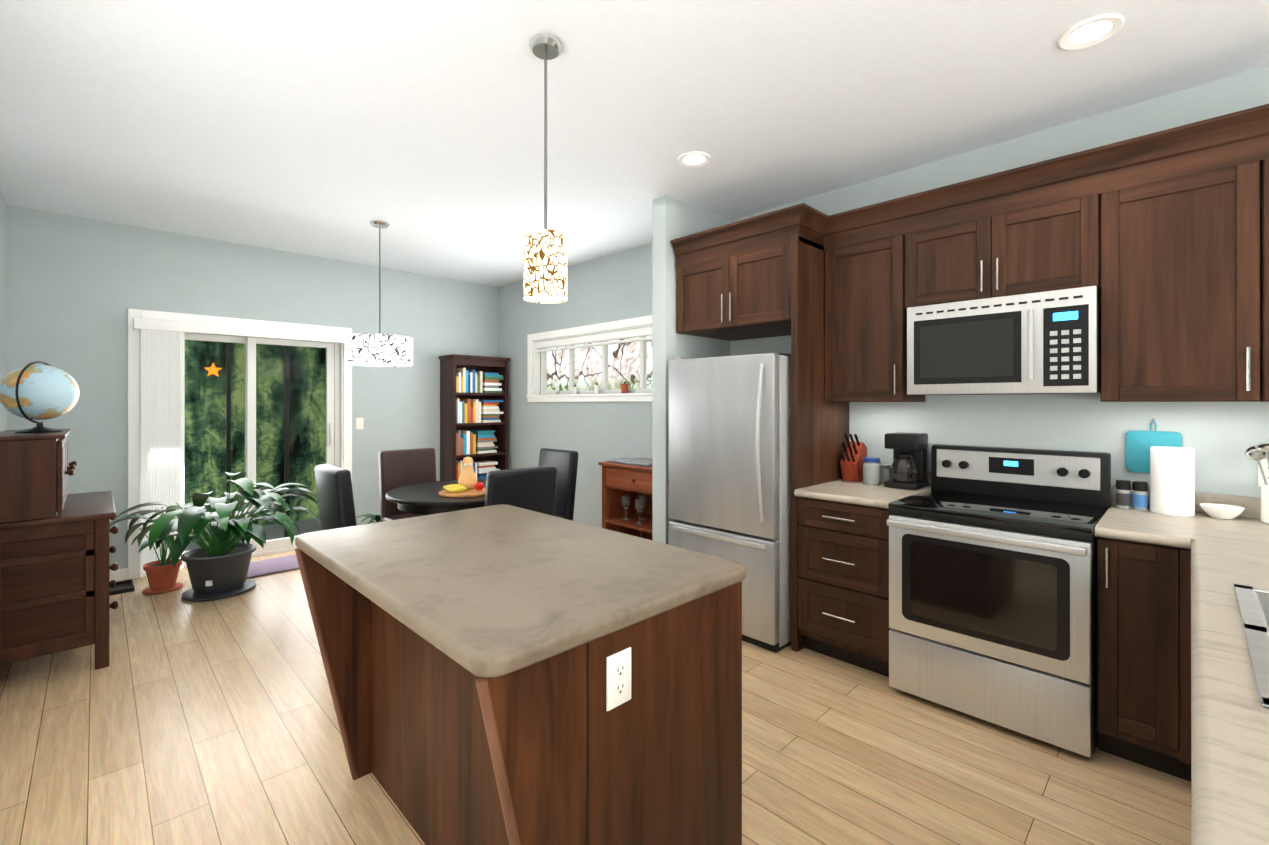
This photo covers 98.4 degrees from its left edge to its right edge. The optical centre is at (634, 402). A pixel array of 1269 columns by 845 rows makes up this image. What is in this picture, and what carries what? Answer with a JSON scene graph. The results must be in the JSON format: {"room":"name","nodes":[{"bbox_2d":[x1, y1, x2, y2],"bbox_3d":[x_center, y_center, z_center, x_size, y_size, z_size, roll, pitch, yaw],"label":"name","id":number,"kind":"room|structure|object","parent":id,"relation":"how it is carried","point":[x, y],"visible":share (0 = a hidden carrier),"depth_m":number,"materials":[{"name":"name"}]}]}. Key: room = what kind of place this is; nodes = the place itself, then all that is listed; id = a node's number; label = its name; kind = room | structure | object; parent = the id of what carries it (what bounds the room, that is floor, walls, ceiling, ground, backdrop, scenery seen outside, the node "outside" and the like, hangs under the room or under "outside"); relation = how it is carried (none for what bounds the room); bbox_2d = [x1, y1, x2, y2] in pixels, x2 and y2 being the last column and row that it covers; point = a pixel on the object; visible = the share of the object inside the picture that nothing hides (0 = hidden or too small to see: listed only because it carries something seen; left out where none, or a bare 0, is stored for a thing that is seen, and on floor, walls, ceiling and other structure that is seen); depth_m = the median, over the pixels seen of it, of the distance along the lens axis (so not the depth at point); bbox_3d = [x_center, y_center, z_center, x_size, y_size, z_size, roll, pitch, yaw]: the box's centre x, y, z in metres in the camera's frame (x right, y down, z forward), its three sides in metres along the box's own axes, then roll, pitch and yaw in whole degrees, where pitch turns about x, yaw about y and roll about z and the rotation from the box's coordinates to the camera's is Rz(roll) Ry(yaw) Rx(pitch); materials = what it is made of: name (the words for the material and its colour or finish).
{"room":"kitchen","nodes":[
{"label":"kitchen","id":0,"kind":"room"},
{"bbox_2d":[0,190,6,431],"bbox_3d":[-1.184,-0.001,0.463,0.160,2.740,9.220,0,0,-45],"label":"wall","id":1,"kind":"structure","parent":0,"point":[3,302],"depth_m":3.65,"materials":[{"name":"paint"}]},
{"bbox_2d":[7,205,497,570],"bbox_3d":[-3.049,0.001,5.208,4.160,2.740,0.160,0,0,-45],"label":"wall","id":2,"kind":"structure","parent":0,"point":[77,287],"depth_m":4.48,"materials":[{"name":"paint"}]},
{"bbox_2d":[109,568,127,581],"bbox_3d":[-4.125,1.325,4.024,0.585,0.090,0.016,0,0,-45],"label":"baseboard","id":3,"kind":"structure","parent":2,"relation":"attached to","point":[119,575],"depth_m":4.18,"materials":[{"name":"white wood"}]},
{"bbox_2d":[133,318,344,576],"bbox_3d":[-3.298,0.347,4.748,1.550,1.988,0.085,0,0,-45],"label":"vertical blinds","id":4,"kind":"object","parent":2,"relation":"attached to","point":[162,411],"visible":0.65,"depth_m":4.32,"materials":[{"name":"plastic"}]},
{"bbox_2d":[128,308,351,579],"bbox_3d":[-3.394,0.323,4.846,1.610,2.095,0.170,0,0,-45],"label":"door frame","id":5,"kind":"structure","parent":2,"relation":"attached to","point":[134,431],"depth_m":4.85,"materials":[{"name":"white wood"}]},
{"bbox_2d":[356,418,363,429],"bbox_3d":[-2.719,0.211,5.415,0.072,0.116,0.007,0,0,-45],"label":"switch plate","id":6,"kind":"object","parent":2,"relation":"attached to","point":[359,423],"visible":1,"depth_m":5.41,"materials":[{"name":"white plastic"}]},
{"bbox_2d":[0,550,1191,844],"bbox_3d":[0.185,1.419,1.922,4.160,0.100,9.380,0,0,-45],"label":"floor","id":7,"kind":"structure","parent":0,"point":[178,720],"depth_m":2.10,"materials":[{"name":"brown wood"}]},
{"bbox_2d":[0,429,118,669],"bbox_3d":[-3.205,0.766,3.019,0.511,1.208,0.980,0,0,-45],"label":"dresser","id":8,"kind":"object","parent":7,"relation":"on","point":[55,567],"visible":1,"depth_m":2.70,"materials":[{"name":"brown wood"}]},
{"bbox_2d":[0,361,79,432],"bbox_3d":[-3.204,-0.030,2.950,0.300,0.383,0.301,0,0,-45],"label":"globe","id":9,"kind":"object","parent":8,"relation":"on","point":[32,393],"visible":1,"depth_m":2.87},
{"bbox_2d":[109,579,134,595],"bbox_3d":[-3.851,1.355,3.927,0.380,0.030,0.260,0,0,-45],"label":"tray","id":10,"kind":"object","parent":7,"relation":"on","point":[124,586],"visible":0.4,"depth_m":4.00,"materials":[{"name":"black plastic"}]},
{"bbox_2d":[110,471,318,601],"bbox_3d":[-2.992,0.950,3.936,1.266,0.840,1.236,0,0,-45],"label":"plant","id":11,"kind":"object","parent":7,"relation":"on","point":[219,569],"visible":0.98,"depth_m":3.83,"materials":[{"name":"green plant"}]},
{"bbox_2d":[247,554,298,578],"bbox_3d":[-2.954,1.361,4.613,0.700,0.018,0.460,0,0,-45],"label":"door mat","id":12,"kind":"object","parent":7,"relation":"on","point":[272,566],"visible":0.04,"depth_m":4.51,"materials":[{"name":"purple fabric"}]},
{"bbox_2d":[314,464,356,530],"bbox_3d":[-1.647,0.879,3.430,0.538,0.986,0.450,0,0,-45],"label":"chair","id":13,"kind":"object","parent":7,"relation":"on","point":[335,496],"visible":0.21,"depth_m":3.15,"materials":[{"name":"black leather"}]},
{"bbox_2d":[356,514,380,523],"bbox_3d":[-2.422,1.203,5.279,0.534,0.336,0.492,0,0,-45],"label":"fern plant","id":14,"kind":"object","parent":7,"relation":"on","point":[376,518],"visible":0.23,"depth_m":5.25,"materials":[{"name":"green plant"}]},
{"bbox_2d":[378,448,436,521],"bbox_3d":[-1.711,0.879,4.348,0.450,0.986,0.538,0,0,-45],"label":"chair","id":15,"kind":"object","parent":7,"relation":"on","point":[401,468],"visible":0.29,"depth_m":4.41,"materials":[{"name":"brown leather"}]},
{"bbox_2d":[386,479,485,514],"bbox_3d":[-1.206,0.994,3.906,1.040,0.752,1.040,0,0,-45],"label":"dining table","id":16,"kind":"object","parent":7,"relation":"on","point":[425,498],"visible":0.17,"depth_m":3.52,"materials":[{"name":"black wood"}]},
{"bbox_2d":[439,454,485,497],"bbox_3d":[-1.144,0.487,3.701,0.340,0.259,0.340,0,0,-45],"label":"board","id":17,"kind":"object","parent":16,"relation":"on","point":[468,485],"visible":0.96,"depth_m":3.70,"materials":[{"name":"brown wood"}]},
{"bbox_2d":[438,354,509,480],"bbox_3d":[-1.774,0.434,6.094,0.700,1.875,0.335,0,0,-45],"label":"bookcase","id":18,"kind":"object","parent":7,"relation":"on","point":[449,396],"visible":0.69,"depth_m":5.96,"materials":[{"name":"brown wood"}]},
{"bbox_2d":[456,368,503,479],"bbox_3d":[-1.764,0.445,6.082,0.574,1.630,0.214,0,0,-45],"label":"books","id":19,"kind":"object","parent":18,"relation":"in","point":[475,411],"visible":0.54,"depth_m":6.00,"materials":[{"name":"multicoloured paper"}]},
{"bbox_2d":[295,548,741,844],"bbox_3d":[-0.430,0.933,1.700,0.809,0.878,1.268,0,0,-45],"label":"kitchen island","id":20,"kind":"object","parent":7,"relation":"on","point":[536,757],"depth_m":1.40,"materials":[{"name":"brown wood"}]},
{"bbox_2d":[295,504,745,687],"bbox_3d":[-0.423,0.474,1.710,0.836,0.040,1.310,0,0,-45],"label":"island countertop","id":21,"kind":"structure","parent":20,"relation":"on","point":[506,591],"depth_m":1.42,"materials":[{"name":"beige stone"}]},
{"bbox_2d":[606,647,630,710],"bbox_3d":[-0.033,0.604,1.196,0.072,0.116,0.007,0,0,-45],"label":"outlet","id":22,"kind":"object","parent":20,"relation":"attached to","point":[618,678],"visible":1,"depth_m":1.19,"materials":[{"name":"white plastic"}]},
{"bbox_2d":[485,465,556,515],"bbox_3d":[-0.808,0.879,3.359,0.450,0.986,0.538,0,0,-45],"label":"chair","id":23,"kind":"object","parent":7,"relation":"on","point":[532,488],"visible":0.25,"depth_m":3.17,"materials":[{"name":"black leather"}]},
{"bbox_2d":[538,448,578,520],"bbox_3d":[-0.786,0.879,4.348,0.538,0.986,0.450,0,0,-45],"label":"chair","id":24,"kind":"object","parent":7,"relation":"on","point":[564,463],"visible":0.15,"depth_m":4.35,"materials":[{"name":"black leather"}]},
{"bbox_2d":[598,458,651,539],"bbox_3d":[0.155,0.928,4.320,0.488,0.885,0.820,0,0,-45],"label":"side table","id":25,"kind":"object","parent":7,"relation":"on","point":[633,482],"visible":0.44,"depth_m":4.42,"materials":[{"name":"brown wood"}]},
{"bbox_2d":[608,458,651,466],"bbox_3d":[0.028,0.475,4.356,0.250,0.019,0.450,0,0,-45],"label":"laptop","id":26,"kind":"object","parent":25,"relation":"on","point":[639,462],"visible":0.75,"depth_m":4.30,"materials":[{"name":"silver metal"}]},
{"bbox_2d":[621,495,647,523],"bbox_3d":[0.102,0.855,4.345,0.236,0.190,0.444,0,0,-45],"label":"glassware","id":27,"kind":"object","parent":25,"relation":"in","point":[641,502],"visible":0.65,"depth_m":4.40,"materials":[{"name":"clear glass"}]},
{"bbox_2d":[669,353,790,652],"bbox_3d":[0.729,0.541,3.472,0.830,1.658,0.770,0,0,-45],"label":"fridge","id":28,"kind":"object","parent":7,"relation":"on","point":[729,457],"visible":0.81,"depth_m":3.10,"materials":[{"name":"silver metal"}]},
{"bbox_2d":[798,497,890,676],"bbox_3d":[1.287,0.942,3.033,0.703,0.856,0.499,0,0,-45],"label":"drawers","id":29,"kind":"object","parent":7,"relation":"on","point":[843,582],"visible":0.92,"depth_m":2.81,"materials":[{"name":"brown wood"}]},
{"bbox_2d":[794,470,930,508],"bbox_3d":[1.290,0.451,3.038,0.694,0.123,0.501,0,0,-45],"label":"countertop","id":30,"kind":"structure","parent":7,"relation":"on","point":[860,493],"depth_m":2.90,"materials":[{"name":"laminate"}]},
{"bbox_2d":[840,433,866,481],"bbox_3d":[1.317,0.331,3.303,0.191,0.286,0.100,0,0,-45],"label":"knife block","id":31,"kind":"object","parent":30,"relation":"on","point":[854,454],"visible":0.92,"depth_m":3.27,"materials":[{"name":"brown wood"}]},
{"bbox_2d":[863,457,880,484],"bbox_3d":[1.373,0.398,3.168,0.096,0.152,0.095,0,0,-45],"label":"jar","id":32,"kind":"object","parent":30,"relation":"on","point":[871,470],"visible":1,"depth_m":3.13,"materials":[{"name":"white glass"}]},
{"bbox_2d":[880,464,890,483],"bbox_3d":[1.472,0.420,3.210,0.064,0.108,0.064,0,0,-45],"label":"jar","id":33,"kind":"object","parent":30,"relation":"on","point":[885,472],"visible":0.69,"depth_m":3.18,"materials":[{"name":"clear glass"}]},
{"bbox_2d":[884,432,927,489],"bbox_3d":[1.511,0.324,3.052,0.226,0.300,0.170,0,0,-45],"label":"coffee maker","id":34,"kind":"object","parent":30,"relation":"on","point":[909,468],"visible":1,"depth_m":3.00,"materials":[{"name":"black plastic"}]},
{"bbox_2d":[887,444,1110,757],"bbox_3d":[1.690,0.802,2.549,0.747,1.135,0.744,0,0,-45],"label":"stove","id":35,"kind":"object","parent":7,"relation":"on","point":[992,584],"visible":1,"depth_m":2.33,"materials":[{"name":"silver metal"}]},
{"bbox_2d":[1097,537,1190,781],"bbox_3d":[2.322,0.942,1.982,0.703,0.856,0.939,0,0,-45],"label":"base cabinet","id":36,"kind":"object","parent":7,"relation":"on","point":[1144,654],"visible":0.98,"depth_m":2.01,"materials":[{"name":"brown wood"}]},
{"bbox_3d":[1.626,0.941,1.091,2.946,0.856,0.678,0,0,-45],"label":"base cabinet","id":37,"kind":"object","parent":7,"relation":"on","visible":0},
{"bbox_2d":[1095,486,1268,844],"bbox_3d":[1.516,0.451,1.189,2.967,0.123,0.942,0,0,-45],"label":"countertop","id":38,"kind":"structure","parent":37,"relation":"on","point":[1230,758],"depth_m":0.99,"materials":[{"name":"laminate"}]},
{"bbox_2d":[1115,480,1130,508],"bbox_3d":[2.183,0.410,2.444,0.054,0.127,0.053,0,0,-45],"label":"grinder","id":39,"kind":"object","parent":38,"relation":"on","point":[1123,494],"visible":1,"depth_m":2.43,"materials":[{"name":"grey glass"}]},
{"bbox_2d":[1132,481,1147,510],"bbox_3d":[2.222,0.410,2.405,0.054,0.127,0.053,0,0,-45],"label":"grinder","id":40,"kind":"object","parent":38,"relation":"on","point":[1140,496],"visible":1,"depth_m":2.39,"materials":[{"name":"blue glass"}]},
{"bbox_2d":[1150,446,1194,515],"bbox_3d":[2.296,0.334,2.337,0.136,0.280,0.136,0,0,-45],"label":"paper towel roll","id":41,"kind":"object","parent":38,"relation":"on","point":[1172,481],"visible":1,"depth_m":2.29,"materials":[{"name":"white paper"}]},
{"bbox_2d":[1200,503,1244,518],"bbox_3d":[2.408,0.450,2.244,0.128,0.048,0.127,0,0,-45],"label":"bowl","id":42,"kind":"object","parent":38,"relation":"on","point":[1221,511],"visible":0.96,"depth_m":2.22,"materials":[{"name":"white ceramic"}]},
{"bbox_2d":[1234,584,1268,708],"bbox_3d":[1.427,0.566,0.960,0.804,0.196,0.479,0,0,-45],"label":"sink","id":43,"kind":"object","parent":38,"relation":"in","point":[1253,604],"visible":0.96,"depth_m":1.13,"materials":[{"name":"metal"}]},
{"bbox_2d":[1245,443,1268,523],"bbox_3d":[2.494,0.315,2.098,0.180,0.318,0.201,0,0,-45],"label":"utensil crock","id":44,"kind":"object","parent":38,"relation":"on","point":[1258,452],"visible":0.98,"depth_m":2.15,"materials":[{"name":"ceramic"}]},
{"bbox_2d":[0,0,1268,286],"bbox_3d":[0.185,-1.421,1.923,4.160,0.100,9.380,0,0,-45],"label":"ceiling","id":45,"kind":"structure","parent":0,"point":[324,128],"depth_m":2.50,"materials":[{"name":"paint"}]},
{"bbox_2d":[345,220,412,366],"bbox_3d":[-1.940,-0.827,4.167,0.470,1.084,0.470,0,0,-45],"label":"dining pendant light","id":46,"kind":"object","parent":45,"relation":"hanging from","point":[376,350],"visible":1,"depth_m":3.99,"materials":[{"name":"white glass"}]},
{"bbox_2d":[524,33,566,303],"bbox_3d":[-0.340,-0.881,2.093,0.166,0.978,0.166,0,0,-45],"label":"pendant light","id":47,"kind":"object","parent":45,"relation":"hanging from","point":[545,265],"visible":1,"depth_m":2.03,"materials":[{"name":"glass"},{"name":"brushed nickel"}]},
{"bbox_2d":[677,151,710,166],"bbox_3d":[0.336,-1.365,3.082,0.190,0.008,0.190,0,0,-45],"label":"recessed light","id":48,"kind":"object","parent":45,"relation":"in","point":[694,159],"visible":1,"depth_m":3.08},
{"bbox_2d":[1058,14,1123,49],"bbox_3d":[1.685,-1.366,2.025,0.190,0.008,0.190,0,0,-45],"label":"recessed light","id":49,"kind":"object","parent":45,"relation":"in","point":[1092,31],"visible":0.98,"depth_m":2.02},
{"bbox_2d":[652,195,729,543],"bbox_3d":[0.420,0.000,3.908,0.720,2.740,0.120,0,0,-45],"label":"wall","id":50,"kind":"structure","parent":0,"point":[673,218],"depth_m":3.67,"materials":[{"name":"paint"}]},
{"bbox_2d":[498,66,1268,527],"bbox_3d":[1.611,0.000,3.326,0.160,2.740,9.060,0,0,-45],"label":"wall","id":51,"kind":"structure","parent":0,"point":[1220,438],"depth_m":3.05,"materials":[{"name":"paint"}]},
{"bbox_2d":[526,315,651,401],"bbox_3d":[-0.331,-0.374,5.266,0.185,0.740,2.260,0,0,-45],"label":"window","id":52,"kind":"structure","parent":51,"relation":"in","point":[630,323],"depth_m":5.35,"materials":[{"name":"white wood"}]},
{"bbox_2d":[552,387,557,394],"bbox_3d":[-0.839,-0.125,5.761,0.066,0.090,0.066,0,0,-45],"label":"pot","id":53,"kind":"object","parent":52,"relation":"on","point":[555,391],"visible":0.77,"depth_m":5.74,"materials":[{"name":"white ceramic"}]},
{"bbox_2d":[572,384,577,393],"bbox_3d":[-0.603,-0.138,5.525,0.068,0.117,0.066,0,0,-45],"label":"pot","id":54,"kind":"object","parent":52,"relation":"on","point":[574,389],"visible":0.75,"depth_m":5.50,"materials":[{"name":"white ceramic"}]},
{"bbox_2d":[535,326,651,352],"bbox_3d":[-0.341,-0.388,5.256,0.063,0.537,2.070,0,0,-45],"label":"window blinds","id":55,"kind":"object","parent":52,"relation":"attached to","point":[621,334],"visible":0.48,"depth_m":5.24,"materials":[{"name":"fabric"}]},
{"bbox_2d":[594,383,600,393],"bbox_3d":[-0.358,-0.134,5.275,0.073,0.109,0.070,0,0,-45],"label":"pot","id":56,"kind":"object","parent":52,"relation":"on","point":[597,388],"visible":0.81,"depth_m":5.25,"materials":[{"name":"white ceramic"}]},
{"bbox_2d":[621,381,628,392],"bbox_3d":[-0.090,-0.138,5.004,0.076,0.116,0.076,0,0,-45],"label":"pot","id":57,"kind":"object","parent":52,"relation":"on","point":[624,387],"visible":0.81,"depth_m":4.98,"materials":[{"name":"ceramic"}]},
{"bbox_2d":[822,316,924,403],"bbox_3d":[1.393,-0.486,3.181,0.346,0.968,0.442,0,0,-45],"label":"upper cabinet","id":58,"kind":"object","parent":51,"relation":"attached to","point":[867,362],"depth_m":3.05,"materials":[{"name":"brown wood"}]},
{"bbox_2d":[670,104,1268,340],"bbox_3d":[1.569,-0.765,2.755,0.692,0.610,3.096,0,0,-45],"label":"upper cabinet","id":59,"kind":"object","parent":51,"relation":"attached to","point":[1160,240],"depth_m":2.56,"materials":[{"name":"brown wood"}]},
{"bbox_2d":[907,286,1100,394],"bbox_3d":[1.798,-0.264,2.683,0.467,0.448,0.751,0,0,-45],"label":"microwave","id":60,"kind":"object","parent":59,"relation":"attached to","point":[1047,342],"visible":1,"depth_m":2.51,"materials":[{"name":"silver metal"}]},
{"bbox_2d":[1126,419,1181,472],"bbox_3d":[2.334,0.197,2.462,0.020,0.245,0.185,0,0,-45],"label":"pot holder","id":61,"kind":"object","parent":51,"relation":"hanging from","point":[1139,444],"visible":0.69,"depth_m":2.48,"materials":[{"name":"blue fabric"}]},
{"bbox_2d":[1101,284,1229,401],"bbox_3d":[2.289,-0.486,2.270,0.346,0.968,0.517,0,0,-45],"label":"upper cabinet","id":62,"kind":"object","parent":51,"relation":"attached to","point":[1174,345],"depth_m":2.19,"materials":[{"name":"brown wood"}]},
{"bbox_2d":[1230,280,1268,401],"bbox_3d":[2.580,-0.487,1.974,0.346,0.968,0.565,0,0,-45],"label":"upper cabinet","id":63,"kind":"object","parent":51,"relation":"attached to","point":[1249,302],"depth_m":2.03,"materials":[{"name":"brown wood"}]},
{"bbox_2d":[1258,459,1268,486],"bbox_3d":[2.581,0.290,2.219,0.007,0.116,0.072,0,0,-45],"label":"outlet","id":64,"kind":"object","parent":51,"relation":"attached to","point":[1264,464],"visible":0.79,"depth_m":2.23,"materials":[{"name":"white plastic"}]},
{"label":"outside","id":65,"kind":"structure","parent":0,"visible":0},
{"bbox_2d":[184,518,321,550],"bbox_3d":[-4.925,1.440,4.476,7.300,0.100,1.430,0,0,-45],"label":"ground","id":66,"kind":"structure","parent":65,"point":[276,530],"depth_m":5.94,"materials":[{"name":"concrete"}]},
{"bbox_2d":[226,342,288,537],"bbox_3d":[-3.423,0.368,4.986,0.475,2.006,0.030,0,0,-45],"label":"post","id":67,"kind":"object","parent":66,"relation":"on","point":[286,413],"depth_m":5.12,"materials":[{"name":"metal"}]},
{"bbox_2d":[184,340,325,533],"bbox_3d":[-5.468,-0.729,5.029,7.300,4.800,0.100,0,0,-45],"label":"hedge","id":68,"kind":"object","parent":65,"point":[271,423],"depth_m":6.18,"materials":[{"name":"green plant"}]},
{"bbox_2d":[547,336,651,390],"bbox_3d":[1.253,-1.129,5.500,0.100,6.000,8.260,0,0,-45],"label":"garden","id":69,"kind":"object","parent":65,"point":[554,376],"depth_m":7.18,"materials":[{"name":"white plant"}]},
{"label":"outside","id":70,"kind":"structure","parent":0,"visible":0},
{"bbox_2d":[205,363,221,375],"bbox_3d":[-3.937,-0.736,5.113,0.133,0.987,0.030,0,0,-45],"label":"star lantern","id":71,"kind":"object","parent":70,"point":[211,369],"depth_m":5.10,"materials":[{"name":"paper"}]}
]}

